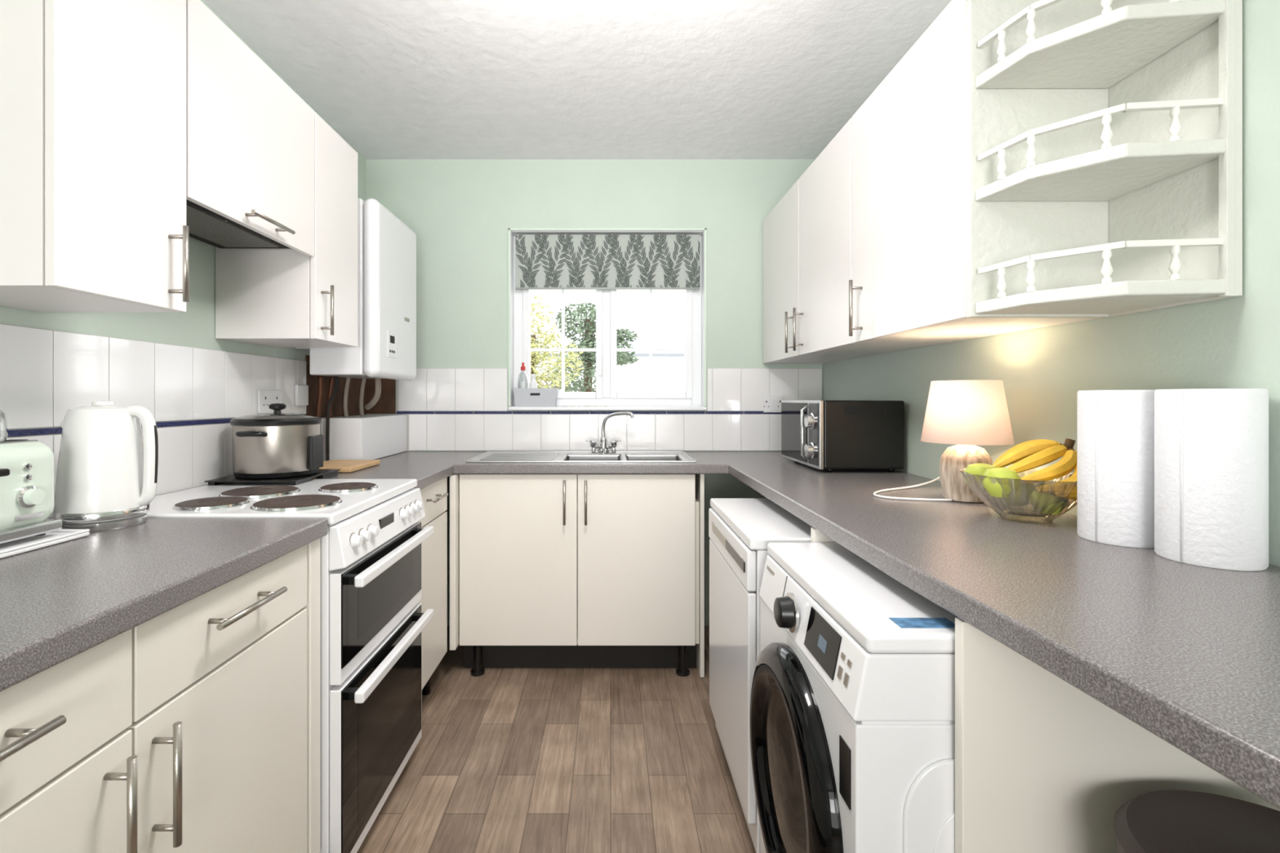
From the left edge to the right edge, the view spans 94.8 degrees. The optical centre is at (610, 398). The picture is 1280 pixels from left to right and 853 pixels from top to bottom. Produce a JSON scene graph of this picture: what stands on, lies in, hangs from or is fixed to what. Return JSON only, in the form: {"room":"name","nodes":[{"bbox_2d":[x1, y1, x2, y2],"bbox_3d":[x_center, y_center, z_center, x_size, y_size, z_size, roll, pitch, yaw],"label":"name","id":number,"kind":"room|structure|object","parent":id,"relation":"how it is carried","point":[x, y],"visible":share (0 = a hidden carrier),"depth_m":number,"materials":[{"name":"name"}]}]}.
{"room":"kitchen","nodes":[
{"label":"kitchen","id":0,"kind":"room"},
{"bbox_2d":[0,0,365,519],"bbox_3d":[-1.320,-0.030,-0.100,0.100,2.420,6.800,0,0,0],"label":"wall","id":1,"kind":"structure","parent":0,"point":[195,327],"depth_m":1.77,"materials":[{"name":"green paint"}]},
{"bbox_2d":[0,0,189,312],"bbox_3d":[-1.087,-0.556,1.157,0.362,0.728,0.315,0,0,0],"label":"upper cabinet","id":2,"kind":"object","parent":1,"relation":"attached to","point":[93,92],"visible":1,"depth_m":1.09,"materials":[{"name":"white laminate"}]},
{"bbox_2d":[186,0,314,257],"bbox_3d":[-1.087,-0.686,1.600,0.362,0.468,0.564,0,0,0],"label":"upper cabinet","id":3,"kind":"object","parent":1,"relation":"attached to","point":[250,136],"visible":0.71,"depth_m":1.54,"materials":[{"name":"white laminate"}]},
{"bbox_2d":[186,199,289,248],"bbox_3d":[-1.109,-0.492,1.600,0.263,0.034,0.530,0,0,0],"label":"range hood","id":4,"kind":"object","parent":3,"relation":"attached to","point":[206,226],"depth_m":1.66,"materials":[{"name":"black"}]},
{"bbox_2d":[215,111,357,346],"bbox_3d":[-1.087,-0.556,2.045,0.362,0.728,0.320,0,0,0],"label":"upper cabinet","id":5,"kind":"object","parent":1,"relation":"attached to","point":[270,297],"visible":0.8,"depth_m":1.89,"materials":[{"name":"white laminate"}]},
{"bbox_2d":[305,355,395,417],"bbox_3d":[-1.192,0.045,2.747,0.154,0.450,0.604,0,0,0],"label":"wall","id":6,"kind":"structure","parent":1,"relation":"attached to","point":[386,404],"depth_m":2.88,"materials":[{"name":"paint"}]},
{"bbox_2d":[295,198,416,461],"bbox_3d":[-1.088,-0.284,2.540,0.358,1.114,0.490,0,0,0],"label":"boiler","id":7,"kind":"object","parent":1,"relation":"attached to","point":[386,348],"visible":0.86,"depth_m":2.39,"materials":[{"name":"white plastic"}]},
{"bbox_2d":[356,626,755,852],"bbox_3d":[-0.085,1.230,-0.100,2.570,0.100,6.800,0,0,0],"label":"floor","id":8,"kind":"structure","parent":0,"point":[504,760],"depth_m":1.87,"materials":[{"name":"brown wood"}]},
{"bbox_2d":[0,628,137,852],"bbox_3d":[-0.940,0.749,0.586,0.621,0.861,0.479,0,0,0],"label":"base cabinet","id":9,"kind":"object","parent":8,"relation":"on","point":[68,766],"visible":0.89,"depth_m":0.73,"materials":[{"name":"beige"}]},
{"bbox_2d":[125,538,319,852],"bbox_3d":[-0.940,0.749,1.089,0.621,0.861,0.521,0,0,0],"label":"base cabinet","id":10,"kind":"object","parent":8,"relation":"on","point":[219,726],"depth_m":1.05,"materials":[{"name":"beige wood"}]},
{"bbox_2d":[147,479,433,852],"bbox_3d":[-0.920,0.719,1.660,0.670,0.921,0.600,0,0,0],"label":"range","id":11,"kind":"object","parent":8,"relation":"on","point":[372,620],"visible":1,"depth_m":1.50,"materials":[{"name":"white metal"}]},
{"bbox_2d":[147,479,417,524],"bbox_3d":[-0.949,0.281,1.660,0.612,0.027,0.600,0,0,0],"label":"cooktop","id":12,"kind":"object","parent":11,"relation":"in","point":[340,501],"depth_m":1.54,"materials":[{"name":"white metal"}]},
{"bbox_2d":[329,521,433,684],"bbox_3d":[-0.620,0.538,1.660,0.069,0.260,0.588,0,0,0],"label":"oven","id":13,"kind":"object","parent":11,"relation":"in","point":[372,597],"depth_m":1.53,"materials":[{"name":"black"}]},
{"bbox_2d":[329,603,433,852],"bbox_3d":[-0.620,0.902,1.660,0.069,0.445,0.588,0,0,0],"label":"oven","id":14,"kind":"object","parent":11,"relation":"in","point":[375,713],"depth_m":1.54,"materials":[{"name":"black glass"}]},
{"bbox_2d":[378,512,394,528],"bbox_3d":[-0.626,0.346,1.640,0.006,0.037,0.100,0,0,0],"label":"clock","id":15,"kind":"object","parent":11,"relation":"on","point":[386,520],"depth_m":1.64,"materials":[{"name":"black glass"}]},
{"bbox_2d":[417,476,448,695],"bbox_3d":[-0.940,0.749,2.199,0.621,0.861,0.425,0,0,0],"label":"base cabinet","id":16,"kind":"object","parent":8,"relation":"on","point":[434,496],"visible":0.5,"depth_m":2.24,"materials":[{"name":"beige wood"}]},
{"bbox_2d":[310,451,1279,808],"bbox_3d":[-0.082,0.295,1.581,2.360,0.040,2.921,0,0,0],"label":"countertop","id":17,"kind":"structure","parent":16,"relation":"on","point":[1188,654],"depth_m":0.85,"materials":[{"name":"grey laminate"}]},
{"bbox_2d":[204,469,340,484],"bbox_3d":[-1.105,0.264,1.950,0.280,0.021,0.300,0,0,0],"label":"mat","id":18,"kind":"object","parent":17,"relation":"on","point":[322,473],"visible":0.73,"depth_m":1.84,"materials":[{"name":"black plastic"}]},
{"bbox_2d":[230,403,323,479],"bbox_3d":[-1.105,0.135,1.950,0.266,0.236,0.266,0,0,-42],"label":"multi-cooker","id":19,"kind":"object","parent":18,"relation":"on","point":[277,444],"visible":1,"depth_m":1.85,"materials":[{"name":"silver metal"}]},
{"bbox_2d":[319,459,380,472],"bbox_3d":[-1.058,0.264,2.300,0.205,0.020,0.280,0,0,0],"label":"chopping board","id":20,"kind":"object","parent":17,"relation":"on","point":[344,465],"visible":0.73,"depth_m":2.27,"materials":[{"name":"brown wood"}]},
{"bbox_2d":[320,414,406,461],"bbox_3d":[-1.156,0.179,2.761,0.208,0.190,0.553,0,0,0],"label":"pipe boxing","id":21,"kind":"object","parent":17,"relation":"on","point":[367,437],"visible":0.69,"depth_m":2.54,"materials":[{"name":"white plastic"}]},
{"bbox_2d":[465,450,696,492],"bbox_3d":[-0.128,0.338,2.750,0.989,0.144,0.476,0,0,0],"label":"sink","id":22,"kind":"object","parent":17,"relation":"in","point":[490,456],"visible":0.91,"depth_m":2.84,"materials":[{"name":"silver metal"}]},
{"bbox_2d":[586,412,634,453],"bbox_3d":[0.003,0.168,2.902,0.244,0.203,0.074,0,0,15],"label":"mixer tap","id":23,"kind":"object","parent":17,"relation":"on","point":[603,447],"visible":1,"depth_m":2.91,"materials":[{"name":"silver metal"}]},
{"bbox_2d":[781,400,904,471],"bbox_3d":[0.906,0.140,2.390,0.347,0.268,0.480,0,0,0],"label":"microwave oven","id":24,"kind":"object","parent":17,"relation":"on","point":[830,435],"visible":1,"depth_m":2.15,"materials":[{"name":"black plastic"}]},
{"bbox_2d":[873,379,1014,502],"bbox_3d":[0.911,0.114,1.672,0.348,0.322,0.391,0,0,0],"label":"table lamp","id":25,"kind":"object","parent":17,"relation":"on","point":[965,414],"visible":0.88,"depth_m":1.53,"materials":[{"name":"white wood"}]},
{"bbox_2d":[959,438,1077,522],"bbox_3d":[0.950,0.183,1.345,0.262,0.183,0.262,0,0,0],"label":"fruit bowl","id":26,"kind":"object","parent":17,"relation":"on","point":[1002,489],"visible":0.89,"depth_m":1.30,"materials":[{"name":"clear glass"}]},
{"bbox_2d":[1077,390,1155,548],"bbox_3d":[0.992,0.130,1.140,0.136,0.290,0.136,0,0,0],"label":"paper towel roll","id":27,"kind":"object","parent":17,"relation":"on","point":[1116,428],"visible":0.93,"depth_m":1.09,"materials":[{"name":"white paper"}]},
{"bbox_2d":[1154,388,1268,571],"bbox_3d":[1.018,0.130,1.000,0.136,0.290,0.136,0,0,0],"label":"paper towel roll","id":28,"kind":"object","parent":17,"relation":"on","point":[1211,445],"visible":1,"depth_m":0.95,"materials":[{"name":"white paper"}]},
{"bbox_2d":[449,474,698,676],"bbox_3d":[-0.145,0.749,2.728,1.040,0.861,0.605,0,0,0],"label":"base cabinet","id":29,"kind":"object","parent":8,"relation":"on","point":[535,559],"visible":0.94,"depth_m":2.47,"materials":[{"name":"beige wood"}]},
{"bbox_2d":[464,644,695,667],"bbox_3d":[-0.135,1.110,2.578,1.010,0.136,0.015,0,0,0],"label":"kick plate","id":30,"kind":"object","parent":29,"relation":"attached to","point":[492,656],"visible":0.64,"depth_m":2.57,"materials":[{"name":"black plastic"}]},
{"bbox_2d":[695,474,704,677],"bbox_3d":[0.387,0.748,2.755,0.018,0.860,0.550,0,0,0],"label":"end panel","id":31,"kind":"object","parent":8,"relation":"on","point":[700,478],"visible":0.24,"depth_m":2.48,"materials":[{"name":"beige laminate"}]},
{"bbox_2d":[708,497,812,852],"bbox_3d":[0.635,0.764,1.766,0.590,0.828,0.596,0,0,0],"label":"dishwasher","id":32,"kind":"object","parent":8,"relation":"on","point":[740,530],"visible":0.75,"depth_m":1.63,"materials":[{"name":"white metal"}]},
{"bbox_2d":[710,497,812,550],"bbox_3d":[0.639,0.365,1.766,0.581,0.030,0.596,0,0,0],"label":"dishwasher top","id":33,"kind":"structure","parent":32,"relation":"on","point":[759,522],"depth_m":1.67,"materials":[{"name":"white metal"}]},
{"bbox_2d":[810,527,836,542],"bbox_3d":[0.795,0.748,1.442,0.601,0.860,0.025,0,0,0],"label":"panel","id":34,"kind":"object","parent":8,"relation":"on","point":[816,536],"visible":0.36,"depth_m":1.43,"materials":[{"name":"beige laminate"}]},
{"bbox_2d":[749,542,956,852],"bbox_3d":[0.628,0.763,1.141,0.613,0.832,0.570,0,0,0],"label":"washing machine","id":35,"kind":"object","parent":8,"relation":"on","point":[852,718],"visible":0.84,"depth_m":0.94,"materials":[{"name":"white metal"}]},
{"bbox_2d":[955,617,1279,852],"bbox_3d":[0.798,0.748,0.845,0.596,0.860,0.020,0,0,0],"label":"panel","id":36,"kind":"object","parent":8,"relation":"on","point":[1042,765],"visible":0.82,"depth_m":0.83,"materials":[{"name":"beige laminate"}]},
{"bbox_2d":[1114,790,1279,852],"bbox_3d":[0.765,0.856,0.660,0.304,0.647,0.304,0,0,0],"label":"waste bin","id":37,"kind":"object","parent":8,"relation":"on","point":[1162,821],"visible":1,"depth_m":0.74,"materials":[{"name":"black plastic"}]},
{"bbox_3d":[-0.960,0.748,0.172,0.580,0.861,0.341,0,0,0],"label":"base cabinet","id":38,"kind":"object","parent":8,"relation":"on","visible":0},
{"bbox_2d":[0,518,327,692],"bbox_3d":[-0.956,0.295,0.738,0.612,0.040,1.235,0,0,0],"label":"countertop","id":39,"kind":"structure","parent":38,"relation":"on","point":[60,602],"depth_m":0.92,"materials":[{"name":"grey laminate"}]},
{"bbox_2d":[0,528,89,559],"bbox_3d":[-1.146,0.268,0.978,0.212,0.013,0.395,0,0,0],"label":"serving tray","id":40,"kind":"object","parent":39,"relation":"on","point":[29,544],"visible":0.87,"depth_m":1.09,"materials":[{"name":"white plastic"}]},
{"bbox_2d":[0,406,62,544],"bbox_3d":[-1.141,0.127,0.998,0.191,0.268,0.305,0,0,0],"label":"toaster","id":41,"kind":"object","parent":40,"relation":"on","point":[27,467],"visible":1,"depth_m":1.07,"materials":[{"name":"white plastic"}]},
{"bbox_2d":[52,400,158,532],"bbox_3d":[-1.098,0.140,1.272,0.159,0.270,0.159,0,0,37],"label":"electric kettle","id":42,"kind":"object","parent":39,"relation":"on","point":[107,470],"visible":0.94,"depth_m":1.22,"materials":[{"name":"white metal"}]},
{"bbox_2d":[203,0,951,159],"bbox_3d":[-0.085,-1.290,-0.100,2.570,0.100,6.800,0,0,0],"label":"ceiling","id":43,"kind":"structure","parent":0,"point":[396,79],"depth_m":2.21,"materials":[{"name":"white paint"}]},
{"bbox_2d":[365,159,822,626],"bbox_3d":[-0.085,-0.030,3.175,2.370,2.420,0.250,0,0,0],"label":"wall","id":44,"kind":"structure","parent":0,"point":[460,213],"depth_m":3.05,"materials":[{"name":"green paint"}]},
{"bbox_2d":[522,289,602,398],"bbox_3d":[-0.255,-0.409,3.149,0.426,0.822,0.062,0,0,0],"label":"window","id":45,"kind":"structure","parent":44,"relation":"in","point":[526,293],"depth_m":3.12,"materials":[{"name":"white plastic"}]},
{"bbox_2d":[529,289,595,391],"bbox_3d":[-0.255,-0.409,3.152,0.366,0.762,0.015,0,0,0],"label":"bars","id":46,"kind":"object","parent":45,"relation":"attached to","point":[562,300],"depth_m":3.15,"materials":[{"name":"white plastic"}]},
{"bbox_2d":[599,356,601,375],"bbox_3d":[-0.054,-0.170,3.109,0.016,0.100,0.018,0,0,0],"label":"handle","id":47,"kind":"object","parent":45,"relation":"attached to","point":[600,357],"visible":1,"depth_m":3.10,"materials":[{"name":"white plastic"}]},
{"bbox_2d":[513,235,701,406],"bbox_3d":[-0.017,-0.413,3.160,1.003,0.910,0.060,0,0,0],"label":"frame","id":48,"kind":"object","parent":44,"relation":"attached to","point":[606,401],"visible":0.35,"depth_m":3.13,"materials":[{"name":"white plastic"}]},
{"bbox_2d":[510,231,704,406],"bbox_3d":[-0.017,-0.413,3.091,1.007,0.913,0.078,0,0,0],"label":"lining","id":49,"kind":"object","parent":44,"relation":"attached to","point":[513,233],"visible":0.93,"depth_m":3.08,"materials":[{"name":"white paint"}]},
{"bbox_2d":[507,406,706,410],"bbox_3d":[-0.017,0.052,3.076,1.023,0.018,0.108,0,0,0],"label":"sill","id":50,"kind":"structure","parent":44,"relation":"attached to","point":[509,408],"depth_m":3.02,"materials":[{"name":"white paint"}]},
{"bbox_2d":[512,388,558,406],"bbox_3d":[-0.390,-0.005,3.074,0.230,0.094,0.077,0,0,0],"label":"tub","id":51,"kind":"object","parent":50,"relation":"on","point":[522,397],"visible":0.98,"depth_m":3.04,"materials":[{"name":"grey plastic"}]},
{"bbox_2d":[518,362,528,388],"bbox_3d":[-0.458,-0.077,3.075,0.052,0.221,0.052,0,0,0],"label":"dish soap bottle","id":52,"kind":"object","parent":51,"relation":"in","point":[522,384],"visible":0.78,"depth_m":3.06,"materials":[{"name":"clear plastic"}]},
{"bbox_2d":[528,373,537,388],"bbox_3d":[-0.405,-0.047,3.078,0.042,0.161,0.042,0,0,0],"label":"bottle","id":53,"kind":"object","parent":51,"relation":"in","point":[533,384],"visible":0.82,"depth_m":3.06,"materials":[{"name":"white plastic"}]},
{"bbox_2d":[515,234,700,289],"bbox_3d":[-0.015,-0.716,3.102,0.970,0.289,0.043,0,0,0],"label":"roller blind","id":54,"kind":"object","parent":44,"relation":"attached to","point":[542,261],"visible":1,"depth_m":3.08,"materials":[{"name":"grey fabric"}]},
{"bbox_2d":[508,228,706,405],"bbox_3d":[-0.017,-0.420,3.045,1.027,0.920,0.009,0,0,0],"label":"trim","id":55,"kind":"structure","parent":44,"relation":"attached to","point":[509,229],"depth_m":3.04,"materials":[{"name":"white"}]},
{"bbox_2d":[609,289,692,398],"bbox_3d":[0.216,-0.409,3.149,0.438,0.822,0.062,0,0,0],"label":"window","id":56,"kind":"structure","parent":44,"relation":"in","point":[687,393],"depth_m":3.12,"materials":[{"name":"white plastic"}]},
{"bbox_2d":[617,289,684,391],"bbox_3d":[0.216,-0.409,3.152,0.378,0.762,0.015,0,0,0],"label":"bars","id":57,"kind":"object","parent":56,"relation":"attached to","point":[650,300],"depth_m":3.15,"materials":[{"name":"white plastic"}]},
{"bbox_2d":[822,0,1279,566],"bbox_3d":[1.150,-0.030,-0.100,0.100,2.420,6.800,0,0,0],"label":"wall","id":58,"kind":"structure","parent":0,"point":[1233,342],"depth_m":1.21,"materials":[{"name":"green paint"}]},
{"bbox_2d":[0,323,822,519],"bbox_3d":[-0.087,0.059,1.525,2.364,0.427,3.050,0,0,0],"label":"tile backsplash","id":59,"kind":"structure","parent":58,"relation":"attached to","point":[193,395],"depth_m":2.10,"materials":[{"name":"white tile"}]},
{"bbox_2d":[257,389,282,413],"bbox_3d":[-1.256,0.012,2.170,0.012,0.086,0.146,0,0,0],"label":"wall socket","id":60,"kind":"object","parent":59,"relation":"attached to","point":[264,397],"visible":0.93,"depth_m":2.14,"materials":[{"name":"white plastic"}]},
{"bbox_2d":[294,384,308,405],"bbox_3d":[-1.255,-0.013,2.388,0.014,0.085,0.085,0,0,0],"label":"fused spur","id":61,"kind":"object","parent":59,"relation":"attached to","point":[301,391],"visible":1,"depth_m":2.37,"materials":[{"name":"white plastic"}]},
{"bbox_2d":[763,395,782,412],"bbox_3d":[0.840,0.030,3.035,0.100,0.086,0.012,0,0,0],"label":"wall socket","id":62,"kind":"object","parent":59,"relation":"attached to","point":[771,403],"visible":0.9,"depth_m":3.03,"materials":[{"name":"white plastic"}]},
{"bbox_2d":[763,178,871,363],"bbox_3d":[0.922,-0.550,2.749,0.352,0.740,0.577,0,0,0],"label":"upper cabinet","id":63,"kind":"object","parent":58,"relation":"attached to","point":[781,224],"visible":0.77,"depth_m":2.71,"materials":[{"name":"white laminate"}]},
{"bbox_2d":[792,118,941,355],"bbox_3d":[0.922,-0.550,2.192,0.352,0.740,0.533,0,0,0],"label":"upper cabinet","id":64,"kind":"object","parent":58,"relation":"attached to","point":[825,185],"visible":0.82,"depth_m":2.14,"materials":[{"name":"white laminate"}]},
{"bbox_2d":[848,0,1100,343],"bbox_3d":[0.922,-0.550,1.611,0.352,0.740,0.622,0,0,0],"label":"upper cabinet","id":65,"kind":"object","parent":58,"relation":"attached to","point":[908,283],"visible":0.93,"depth_m":1.54,"materials":[{"name":"white laminate"}]},
{"bbox_2d":[966,0,1242,317],"bbox_3d":[0.941,-0.559,1.159,0.312,0.762,0.278,0,0,0],"label":"corner shelf unit","id":66,"kind":"object","parent":58,"relation":"attached to","point":[1104,137],"visible":1,"depth_m":1.18,"materials":[{"name":"white paint"}]},
{"label":"outside","id":67,"kind":"structure","parent":0,"visible":0},
{"bbox_3d":[0.000,1.405,12.660,28.000,0.050,18.680,0,0,0],"label":"ground","id":68,"kind":"structure","parent":67,"visible":0},
{"bbox_2d":[530,292,583,388],"bbox_3d":[-0.908,0.076,6.709,1.208,2.610,1.018,0,0,0],"label":"shrub","id":69,"kind":"object","parent":68,"relation":"on","point":[535,356],"visible":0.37,"depth_m":6.65,"materials":[{"name":"yellow plant"}]},
{"bbox_2d":[537,377,595,391],"bbox_3d":[-1.216,0.502,9.593,2.631,1.756,0.857,0,0,0],"label":"hedge","id":70,"kind":"object","parent":68,"relation":"on","point":[542,386],"visible":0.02,"depth_m":9.57,"materials":[{"name":"green plant"}]},
{"bbox_2d":[546,297,639,391],"bbox_3d":[-0.257,-0.007,8.197,1.337,2.777,0.854,0,0,0],"label":"tree","id":71,"kind":"object","parent":68,"relation":"on","point":[588,326],"visible":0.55,"depth_m":8.08,"materials":[{"name":"green plant"}]},
{"bbox_2d":[535,338,684,391],"bbox_3d":[0.000,0.030,11.870,14.400,2.700,2.260,0,0,0],"label":"outbuilding","id":72,"kind":"structure","parent":68,"relation":"on","point":[668,367],"depth_m":11.00,"materials":[{"name":"white"}]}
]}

